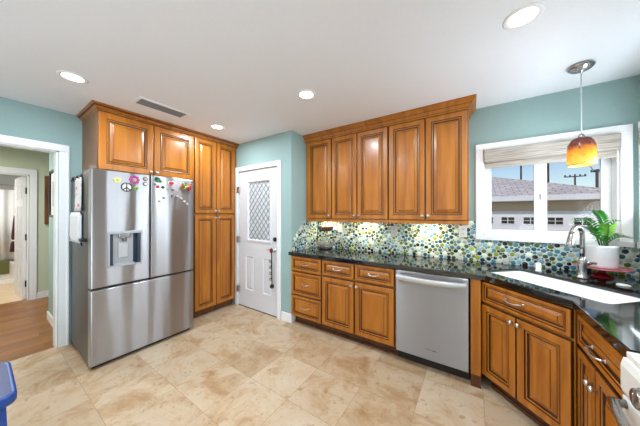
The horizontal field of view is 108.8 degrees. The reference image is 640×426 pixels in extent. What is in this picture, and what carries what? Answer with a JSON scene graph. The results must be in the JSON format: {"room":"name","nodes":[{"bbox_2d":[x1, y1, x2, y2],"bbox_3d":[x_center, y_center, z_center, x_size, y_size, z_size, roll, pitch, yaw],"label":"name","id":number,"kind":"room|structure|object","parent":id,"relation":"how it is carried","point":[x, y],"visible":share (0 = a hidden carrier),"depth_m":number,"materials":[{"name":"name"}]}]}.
{"room":"kitchen","nodes":[
{"label":"kitchen","id":0,"kind":"room"},
{"bbox_2d":[0,174,26,189],"bbox_3d":[-7.227,0.186,4.753,0.100,2.420,2.300,0,0,34],"label":"wall","id":1,"kind":"structure","parent":0,"point":[4,179],"depth_m":5.10,"materials":[{"name":"white paint"}]},
{"bbox_2d":[0,146,48,299],"bbox_3d":[-4.758,0.181,3.589,0.100,2.420,3.900,0,0,34],"label":"wall","id":2,"kind":"structure","parent":0,"point":[9,156],"depth_m":3.75,"materials":[{"name":"green paint"}]},
{"bbox_2d":[0,166,36,299],"bbox_3d":[-4.895,0.345,3.362,0.122,2.090,0.932,0,0,34],"label":"trim","id":3,"kind":"structure","parent":2,"relation":"attached to","point":[32,190],"depth_m":3.67,"materials":[{"name":"white paint"}]},
{"bbox_2d":[14,176,26,298],"bbox_3d":[-5.060,0.395,3.866,0.716,1.975,0.051,0,0,30],"label":"door","id":4,"kind":"structure","parent":2,"relation":"in","point":[20,237],"depth_m":3.73,"materials":[{"name":"white paint"}]},
{"bbox_2d":[37,290,48,298],"bbox_3d":[-4.114,1.345,4.448,0.014,0.100,1.748,0,0,34],"label":"baseboard","id":5,"kind":"structure","parent":2,"relation":"attached to","point":[42,294],"depth_m":3.77,"materials":[{"name":"white paint"}]},
{"bbox_2d":[44,176,48,223],"bbox_3d":[-4.421,-0.212,3.953,0.057,0.800,0.422,0,0,34],"label":"carved panel","id":6,"kind":"object","parent":2,"relation":"attached to","point":[46,178],"visible":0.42,"depth_m":3.79,"materials":[{"name":"brown wood"}]},
{"bbox_2d":[0,97,81,347],"bbox_3d":[-3.233,0.164,1.683,0.120,2.440,5.219,0,0,34],"label":"wall","id":7,"kind":"structure","parent":0,"point":[19,119],"depth_m":2.33,"materials":[{"name":"teal paint"}]},
{"bbox_2d":[0,134,69,347],"bbox_3d":[-2.986,0.338,2.030,0.146,2.095,1.022,0,0,34],"label":"trim","id":8,"kind":"structure","parent":7,"relation":"attached to","point":[61,261],"depth_m":2.37,"materials":[{"name":"white paint"}]},
{"bbox_2d":[82,110,193,179],"bbox_3d":[-2.105,-0.707,2.734,0.594,0.578,0.922,0,0,34],"label":"upper cabinet","id":9,"kind":"object","parent":7,"relation":"attached to","point":[110,141],"visible":0.88,"depth_m":2.46,"materials":[{"name":"brown wood"}]},
{"bbox_2d":[76,100,239,147],"bbox_3d":[-1.929,-1.023,2.978,0.618,0.054,1.623,0,0,34],"label":"crown molding","id":10,"kind":"structure","parent":9,"relation":"attached to","point":[92,106],"depth_m":2.50,"materials":[{"name":"brown wood"}]},
{"bbox_2d":[48,153,53,315],"bbox_3d":[-2.671,0.181,3.506,0.966,2.420,1.805,0,0,34],"label":"wall","id":11,"kind":"structure","parent":0,"point":[51,155],"depth_m":2.93,"materials":[{"name":"teal paint"}]},
{"bbox_2d":[47,311,52,326],"bbox_3d":[-2.693,1.341,3.482,0.981,0.100,1.780,0,0,34],"label":"baseboard","id":12,"kind":"structure","parent":11,"relation":"attached to","point":[49,316],"depth_m":2.89,"materials":[{"name":"white paint"}]},
{"bbox_2d":[49,169,53,216],"bbox_3d":[-3.183,-0.232,2.745,0.460,0.570,0.029,0,0,34],"label":"picture frame","id":13,"kind":"object","parent":11,"relation":"attached to","point":[51,173],"visible":0.41,"depth_m":2.84,"materials":[{"name":"metal"}]},
{"bbox_2d":[52,181,53,205],"bbox_3d":[-3.183,-0.232,2.744,0.220,0.300,0.004,0,0,34],"label":"print","id":14,"kind":"object","parent":13,"relation":"attached to","point":[52,181],"depth_m":2.77},
{"bbox_2d":[232,130,296,313],"bbox_3d":[-1.067,0.171,3.448,1.768,2.440,0.120,0,0,34],"label":"wall","id":15,"kind":"structure","parent":0,"point":[281,146],"depth_m":2.98,"materials":[{"name":"teal paint"}]},
{"bbox_2d":[235,160,280,319],"bbox_3d":[-0.876,0.350,3.292,0.938,2.081,0.168,0,0,34],"label":"door","id":16,"kind":"structure","parent":15,"relation":"in","point":[257,192],"depth_m":3.26,"materials":[{"name":"white paint"}]},
{"bbox_2d":[249,181,269,239],"bbox_3d":[-0.861,-0.030,3.263,0.436,0.825,0.007,0,0,34],"label":"grille","id":17,"kind":"object","parent":16,"relation":"attached to","point":[259,191],"depth_m":3.27,"materials":[{"name":"white metal"}]},
{"bbox_2d":[269,248,273,288],"bbox_3d":[-0.646,0.734,3.044,0.080,0.533,0.056,0,0,34],"label":"strap","id":18,"kind":"object","parent":16,"relation":"hanging from","point":[271,249],"visible":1,"depth_m":3.04,"materials":[{"name":"fabric"}]},
{"bbox_2d":[281,311,295,322],"bbox_3d":[-0.408,1.334,2.966,0.170,0.110,0.085,0,0,34],"label":"baseboard","id":19,"kind":"structure","parent":15,"relation":"attached to","point":[287,317],"depth_m":2.93,"materials":[{"name":"white paint"}]},
{"bbox_2d":[0,282,538,425],"bbox_3d":[-3.183,1.415,1.999,9.879,0.060,6.048,0,0,34],"label":"floor","id":20,"kind":"structure","parent":0,"point":[237,365],"depth_m":1.87,"materials":[{"name":"tile"}]},
{"bbox_2d":[0,362,16,425],"bbox_3d":[-1.909,1.156,1.120,0.495,0.450,0.495,0,0,34],"label":"plastic stool","id":21,"kind":"object","parent":20,"relation":"on","point":[8,389],"visible":1,"depth_m":1.21,"materials":[{"name":"blue plastic"}]},
{"bbox_2d":[0,258,26,283],"bbox_3d":[-6.807,1.185,4.469,0.890,0.420,2.280,0,0,34],"label":"bathtub","id":22,"kind":"object","parent":20,"relation":"on","point":[4,278],"visible":0.02,"depth_m":4.60,"materials":[{"name":"white ceramic"}]},
{"bbox_2d":[0,261,8,274],"bbox_3d":[-6.335,1.077,4.410,0.091,0.254,0.425,0,0,34],"label":"bath towel","id":23,"kind":"object","parent":22,"relation":"on","point":[4,265],"visible":1,"depth_m":4.52,"materials":[{"name":"green fabric"}]},
{"bbox_2d":[71,168,192,368],"bbox_3d":[-2.069,0.495,2.575,0.779,1.785,0.884,0,0,34],"label":"refrigerator","id":24,"kind":"object","parent":20,"relation":"on","point":[132,274],"visible":0.99,"depth_m":2.26,"materials":[{"name":"silver metal"}]},
{"bbox_2d":[69,238,85,245],"bbox_3d":[-2.317,0.268,2.189,0.435,0.064,0.042,0,0,34],"label":"shelf","id":25,"kind":"object","parent":24,"relation":"attached to","point":[81,240],"visible":0.93,"depth_m":2.09,"materials":[{"name":"grey metal"}]},
{"bbox_2d":[70,212,81,240],"bbox_3d":[-2.380,0.128,2.231,0.335,0.269,0.032,0,0,34],"label":"folded towel","id":26,"kind":"object","parent":25,"relation":"on","point":[75,217],"visible":0.89,"depth_m":2.16,"materials":[{"name":"white fabric"}]},
{"bbox_2d":[113,177,120,182],"bbox_3d":[-1.894,-0.310,2.144,0.008,0.059,0.061,0,0,34],"label":"magnet","id":27,"kind":"object","parent":24,"relation":"attached to","point":[117,179],"visible":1,"depth_m":2.14,"materials":[{"name":"yellow plastic"}]},
{"bbox_2d":[121,183,131,191],"bbox_3d":[-1.855,-0.248,2.202,0.008,0.088,0.088,0,0,34],"label":"magnet","id":28,"kind":"object","parent":24,"relation":"attached to","point":[126,187],"visible":1,"depth_m":2.20,"materials":[{"name":"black plastic"}]},
{"bbox_2d":[129,175,139,183],"bbox_3d":[-1.822,-0.326,2.253,0.008,0.090,0.090,0,0,34],"label":"magnet","id":29,"kind":"object","parent":24,"relation":"attached to","point":[133,176],"visible":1,"depth_m":2.25,"materials":[{"name":"plastic"}]},
{"bbox_2d":[154,177,162,182],"bbox_3d":[-1.704,-0.351,2.426,0.011,0.058,0.082,0,0,34],"label":"magnet","id":30,"kind":"object","parent":24,"relation":"attached to","point":[156,179],"visible":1,"depth_m":2.41,"materials":[{"name":"green plastic"}]},
{"bbox_2d":[154,183,164,188],"bbox_3d":[-1.703,-0.293,2.431,0.008,0.064,0.105,0,0,34],"label":"magnet","id":31,"kind":"object","parent":24,"relation":"attached to","point":[155,184],"visible":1,"depth_m":2.43,"materials":[{"name":"red plastic"}]},
{"bbox_2d":[180,183,190,190],"bbox_3d":[-1.554,-0.303,2.651,0.018,0.103,0.131,0,0,34],"label":"magnet","id":32,"kind":"object","parent":24,"relation":"attached to","point":[185,186],"visible":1,"depth_m":2.65,"materials":[{"name":"plastic"}]},
{"bbox_3d":[-2.276,-0.348,2.176,0.048,0.051,0.024,0,0,34],"label":"hook","id":33,"kind":"object","parent":24,"relation":"attached to","visible":0},
{"bbox_2d":[74,177,81,210],"bbox_3d":[-2.332,-0.178,2.209,0.270,0.317,0.025,0,0,34],"label":"dish towel","id":34,"kind":"object","parent":33,"relation":"hanging from","point":[78,182],"visible":1,"depth_m":2.17,"materials":[{"name":"white fabric"}]},
{"bbox_2d":[192,137,235,317],"bbox_3d":[-1.668,0.199,3.386,0.594,2.384,0.648,0,0,34],"label":"pantry cabinet","id":35,"kind":"object","parent":20,"relation":"on","point":[213,269],"visible":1,"depth_m":3.20,"materials":[{"name":"brown wood"}]},
{"bbox_2d":[291,255,325,330],"bbox_3d":[-0.018,0.960,2.995,0.462,0.858,0.641,0,0,34],"label":"base cabinet","id":36,"kind":"object","parent":20,"relation":"on","point":[306,273],"visible":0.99,"depth_m":2.75,"materials":[{"name":"brown wood"}]},
{"bbox_2d":[322,259,397,355],"bbox_3d":[0.521,0.958,2.635,0.830,0.858,0.641,0,0,34],"label":"base cabinet","id":37,"kind":"object","parent":20,"relation":"on","point":[359,300],"visible":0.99,"depth_m":2.37,"materials":[{"name":"brown wood"}]},
{"bbox_2d":[396,269,470,380],"bbox_3d":[1.096,0.958,2.210,0.594,0.856,0.697,0,0,34],"label":"dishwasher","id":38,"kind":"object","parent":20,"relation":"on","point":[433,310],"visible":0.98,"depth_m":1.97,"materials":[{"name":"silver metal"}]},
{"bbox_2d":[470,279,577,425],"bbox_3d":[1.367,0.955,1.799,0.323,0.858,1.088,0,0,3],"label":"base cabinet","id":39,"kind":"object","parent":20,"relation":"on","point":[530,342],"visible":0.95,"depth_m":1.50,"materials":[{"name":"brown wood"}]},
{"bbox_2d":[288,246,639,356],"bbox_3d":[0.765,0.504,1.938,2.992,0.039,1.534,0,0,34],"label":"countertop","id":40,"kind":"structure","parent":39,"relation":"on","point":[619,324],"depth_m":1.65,"materials":[{"name":"black stone"}]},
{"bbox_2d":[316,222,334,249],"bbox_3d":[0.075,0.301,3.121,0.258,0.376,0.258,0,0,-30],"label":"basket","id":41,"kind":"object","parent":40,"relation":"on","point":[324,227],"visible":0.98,"depth_m":3.06,"materials":[{"name":"metal"}]},
{"bbox_2d":[317,226,333,231],"bbox_3d":[0.075,0.216,3.121,0.228,0.063,0.228,0,0,34],"label":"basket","id":42,"kind":"object","parent":41,"relation":"on","point":[331,227],"depth_m":3.06,"materials":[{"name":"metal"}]},
{"bbox_2d":[535,262,541,271],"bbox_3d":[1.820,0.449,1.910,0.044,0.071,0.043,0,0,34],"label":"soap dispenser","id":43,"kind":"object","parent":40,"relation":"on","point":[538,265],"visible":1,"depth_m":1.90,"materials":[{"name":"white plastic"}]},
{"bbox_2d":[491,271,639,303],"bbox_3d":[1.639,0.618,1.608,0.409,0.230,0.773,0,0,-11],"label":"sink","id":44,"kind":"object","parent":40,"relation":"in","point":[599,295],"visible":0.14,"depth_m":1.65,"materials":[{"name":"white ceramic"}]},
{"bbox_2d":[565,225,596,278],"bbox_3d":[1.909,0.286,1.692,0.253,0.396,0.073,0,0,-12],"label":"faucet","id":45,"kind":"object","parent":40,"relation":"on","point":[582,263],"visible":1,"depth_m":1.69,"materials":[{"name":"silver metal"}]},
{"bbox_2d":[572,263,634,278],"bbox_3d":[2.141,0.446,1.742,0.300,0.076,0.300,0,0,34],"label":"cake stand","id":46,"kind":"object","parent":40,"relation":"on","point":[601,273],"visible":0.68,"depth_m":1.70,"materials":[{"name":"red glass"}]},
{"bbox_2d":[573,209,631,268],"bbox_3d":[2.076,0.192,1.714,0.535,0.439,0.198,0,0,-11],"label":"potted plant","id":47,"kind":"object","parent":46,"relation":"on","point":[606,256],"visible":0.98,"depth_m":1.70,"materials":[{"name":"green plant"}]},
{"bbox_2d":[616,283,630,286],"bbox_3d":[2.014,0.477,1.522,0.064,0.012,0.064,0,0,34],"label":"stopper","id":48,"kind":"object","parent":40,"relation":"on","point":[618,284],"visible":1,"depth_m":1.51,"materials":[{"name":"white plastic"}]},
{"bbox_2d":[577,314,623,425],"bbox_3d":[1.479,0.951,0.870,0.619,0.858,0.546,0,0,34],"label":"base cabinet","id":49,"kind":"object","parent":20,"relation":"on","point":[599,362],"visible":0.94,"depth_m":1.05,"materials":[{"name":"brown wood"}]},
{"bbox_2d":[606,351,639,425],"bbox_3d":[1.072,0.910,0.336,0.690,0.936,0.770,0,0,34],"label":"range","id":50,"kind":"object","parent":20,"relation":"on","point":[630,365],"visible":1,"depth_m":0.76,"materials":[{"name":"white metal"}]},
{"bbox_2d":[626,351,639,368],"bbox_3d":[1.107,0.489,0.314,0.605,0.022,0.766,0,0,34],"label":"cooktop","id":51,"kind":"object","parent":50,"relation":"in","point":[632,359],"depth_m":0.77,"materials":[{"name":"white ceramic"}]},
{"bbox_2d":[297,133,315,249],"bbox_3d":[-0.185,0.170,3.287,0.120,2.440,0.589,0,0,34],"label":"wall","id":52,"kind":"structure","parent":0,"point":[301,146],"depth_m":3.08,"materials":[{"name":"teal paint"}]},
{"bbox_2d":[0,0,639,143],"bbox_3d":[-1.096,-1.101,0.619,4.863,0.080,6.048,0,0,34],"label":"ceiling","id":53,"kind":"structure","parent":0,"point":[240,66],"depth_m":1.54,"materials":[{"name":"paint"}]},
{"bbox_2d":[56,70,87,83],"bbox_3d":[-1.923,-1.053,1.784,0.172,0.006,0.172,0,0,34],"label":"recessed light","id":54,"kind":"object","parent":53,"relation":"in","point":[66,75],"visible":1,"depth_m":1.78,"materials":[{"name":"white paint"}]},
{"bbox_2d":[132,96,189,118],"bbox_3d":[-1.585,-1.050,2.310,0.195,0.008,0.450,0,0,34],"label":"ceiling vent","id":55,"kind":"object","parent":53,"relation":"in","point":[141,101],"visible":1,"depth_m":2.28,"materials":[{"name":"white metal"}]},
{"bbox_2d":[209,124,224,129],"bbox_3d":[-1.255,-1.049,2.801,0.172,0.006,0.172,0,0,34],"label":"recessed light","id":56,"kind":"object","parent":53,"relation":"in","point":[214,126],"visible":1,"depth_m":2.78,"materials":[{"name":"white paint"}]},
{"bbox_2d":[297,90,315,99],"bbox_3d":[-0.122,-1.052,2.046,0.172,0.006,0.172,0,0,34],"label":"recessed light","id":57,"kind":"object","parent":53,"relation":"in","point":[302,94],"visible":1,"depth_m":2.04,"materials":[{"name":"white paint"}]},
{"bbox_2d":[503,2,544,29],"bbox_3d":[1.095,-1.055,1.238,0.172,0.006,0.172,0,0,34],"label":"recessed light","id":58,"kind":"object","parent":53,"relation":"in","point":[523,16],"visible":1,"depth_m":1.23,"materials":[{"name":"white paint"}]},
{"bbox_2d":[566,60,597,167],"bbox_3d":[1.869,-0.698,1.641,0.147,0.718,0.148,0,0,34],"label":"pendant lamp","id":59,"kind":"object","parent":53,"relation":"hanging from","point":[582,150],"visible":1,"depth_m":1.61,"materials":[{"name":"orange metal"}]},
{"bbox_2d":[331,75,638,351],"bbox_3d":[1.283,0.167,2.591,3.095,2.440,0.120,0,0,34],"label":"wall","id":60,"kind":"structure","parent":0,"point":[614,102],"depth_m":1.99,"materials":[{"name":"teal paint"}]},
{"bbox_2d":[306,139,331,221],"bbox_3d":[0.045,-0.420,3.147,0.412,1.068,0.328,0,0,34],"label":"upper cabinet","id":61,"kind":"object","parent":60,"relation":"attached to","point":[319,153],"visible":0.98,"depth_m":3.02,"materials":[{"name":"brown wood"}]},
{"bbox_2d":[332,126,388,222],"bbox_3d":[0.520,-0.421,2.831,0.726,1.068,0.328,0,0,34],"label":"upper cabinet","id":62,"kind":"object","parent":60,"relation":"attached to","point":[360,161],"visible":0.99,"depth_m":2.69,"materials":[{"name":"brown wood"}]},
{"bbox_2d":[389,109,468,224],"bbox_3d":[1.132,-0.423,2.423,0.740,1.068,0.328,0,0,34],"label":"upper cabinet","id":63,"kind":"object","parent":60,"relation":"attached to","point":[429,157],"visible":1,"depth_m":2.29,"materials":[{"name":"brown wood"}]},
{"bbox_2d":[303,94,475,143],"bbox_3d":[0.674,-1.004,2.713,1.942,0.094,0.357,0,0,34],"label":"crown molding","id":64,"kind":"structure","parent":63,"relation":"attached to","point":[467,102],"depth_m":2.42,"materials":[{"name":"brown wood"}]},
{"bbox_2d":[292,220,639,276],"bbox_3d":[0.777,0.282,1.942,2.996,0.424,1.563,0,0,34],"label":"backsplash","id":65,"kind":"structure","parent":60,"relation":"attached to","point":[430,240],"depth_m":2.48,"materials":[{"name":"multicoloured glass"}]},
{"bbox_2d":[338,224,341,231],"bbox_3d":[0.277,0.209,3.176,0.072,0.118,0.012,0,0,34],"label":"wall outlet","id":66,"kind":"object","parent":65,"relation":"attached to","point":[339,225],"visible":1,"depth_m":3.17,"materials":[{"name":"white plastic"}]},
{"bbox_2d":[391,226,396,235],"bbox_3d":[0.893,0.218,2.765,0.072,0.118,0.012,0,0,34],"label":"wall outlet","id":67,"kind":"object","parent":65,"relation":"attached to","point":[393,228],"visible":1,"depth_m":2.76,"materials":[{"name":"grey plastic"}]},
{"bbox_2d":[459,226,466,236],"bbox_3d":[1.480,0.191,2.375,0.072,0.118,0.012,0,0,34],"label":"wall outlet","id":68,"kind":"object","parent":65,"relation":"attached to","point":[462,229],"visible":1,"depth_m":2.37,"materials":[{"name":"white plastic"}]},
{"bbox_2d":[476,124,634,247],"bbox_3d":[2.019,-0.210,2.085,1.002,0.950,0.148,0,0,34],"label":"window","id":69,"kind":"structure","parent":60,"relation":"in","point":[617,204],"depth_m":1.98,"materials":[{"name":"white paint"}]},
{"bbox_2d":[484,133,620,168],"bbox_3d":[1.993,-0.532,2.048,0.862,0.184,0.091,0,0,34],"label":"roman shade","id":70,"kind":"object","parent":69,"relation":"attached to","point":[608,145],"visible":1,"depth_m":2.03,"materials":[{"name":"beige fabric"}]},
{"bbox_2d":[639,74,639,120],"bbox_3d":[0.878,0.154,-0.701,0.120,2.440,5.808,0,0,34],"label":"wall","id":71,"kind":"structure","parent":0,"point":[639,74],"depth_m":1.75,"materials":[{"name":"teal paint"}]},
{"bbox_2d":[637,121,639,247],"bbox_3d":[2.167,-0.213,1.261,0.148,0.950,1.028,0,0,34],"label":"window","id":72,"kind":"structure","parent":71,"relation":"in","point":[638,243],"depth_m":1.72,"materials":[{"name":"white paint"}]},
{"bbox_3d":[-5.480,0.187,5.031,2.700,2.420,0.100,0,0,34],"label":"wall","id":73,"kind":"structure","parent":0,"visible":0},
{"bbox_3d":[-6.486,-0.556,4.262,0.025,0.026,2.296,0,0,34],"label":"curtain rod","id":74,"kind":"object","parent":73,"relation":"attached to","visible":0},
{"bbox_2d":[10,186,14,251],"bbox_3d":[-6.149,0.103,4.631,0.110,1.354,0.138,0,0,-26],"label":"hanging towel","id":75,"kind":"object","parent":74,"relation":"hanging from","point":[13,224],"visible":0.59,"depth_m":4.58,"materials":[{"name":"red fabric"}]},
{"bbox_2d":[0,186,26,259],"bbox_3d":[-6.483,0.178,4.269,0.059,1.512,2.220,0,0,34],"label":"shower curtain","id":76,"kind":"object","parent":74,"relation":"hanging from","point":[7,213],"visible":0.22,"depth_m":4.59,"materials":[{"name":"white fabric"}]},
{"label":"outside","id":77,"kind":"structure","parent":0,"visible":0},
{"bbox_3d":[17.491,2.180,26.254,80.000,0.100,56.892,0,0,34],"label":"ground","id":78,"kind":"structure","parent":77,"visible":0},
{"bbox_2d":[491,177,599,231],"bbox_3d":[4.971,0.209,11.089,10.780,3.723,6.630,0,0,34],"label":"garage","id":79,"kind":"structure","parent":78,"relation":"on","point":[512,200],"depth_m":6.65,"materials":[{"name":"beige paint"}]},
{"bbox_2d":[547,163,548,182],"bbox_3d":[17.928,-3.227,18.110,2.200,10.650,0.285,0,0,34],"label":"utility pole","id":80,"kind":"object","parent":78,"relation":"on","point":[547,163],"visible":0.11,"depth_m":17.99,"materials":[{"name":"brown wood"}]},
{"bbox_2d":[564,174,586,184],"bbox_3d":[19.197,-0.410,17.253,1.160,5.010,0.114,0,0,34],"label":"utility pole","id":81,"kind":"object","parent":78,"relation":"on","point":[565,176],"visible":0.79,"depth_m":17.21,"materials":[{"name":"brown wood"}]},
{"bbox_2d":[590,169,599,187],"bbox_3d":[20.117,-0.543,16.641,0.620,5.270,0.171,0,0,34],"label":"utility pole","id":82,"kind":"object","parent":78,"relation":"on","point":[597,171],"visible":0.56,"depth_m":16.62,"materials":[{"name":"brown wood"}]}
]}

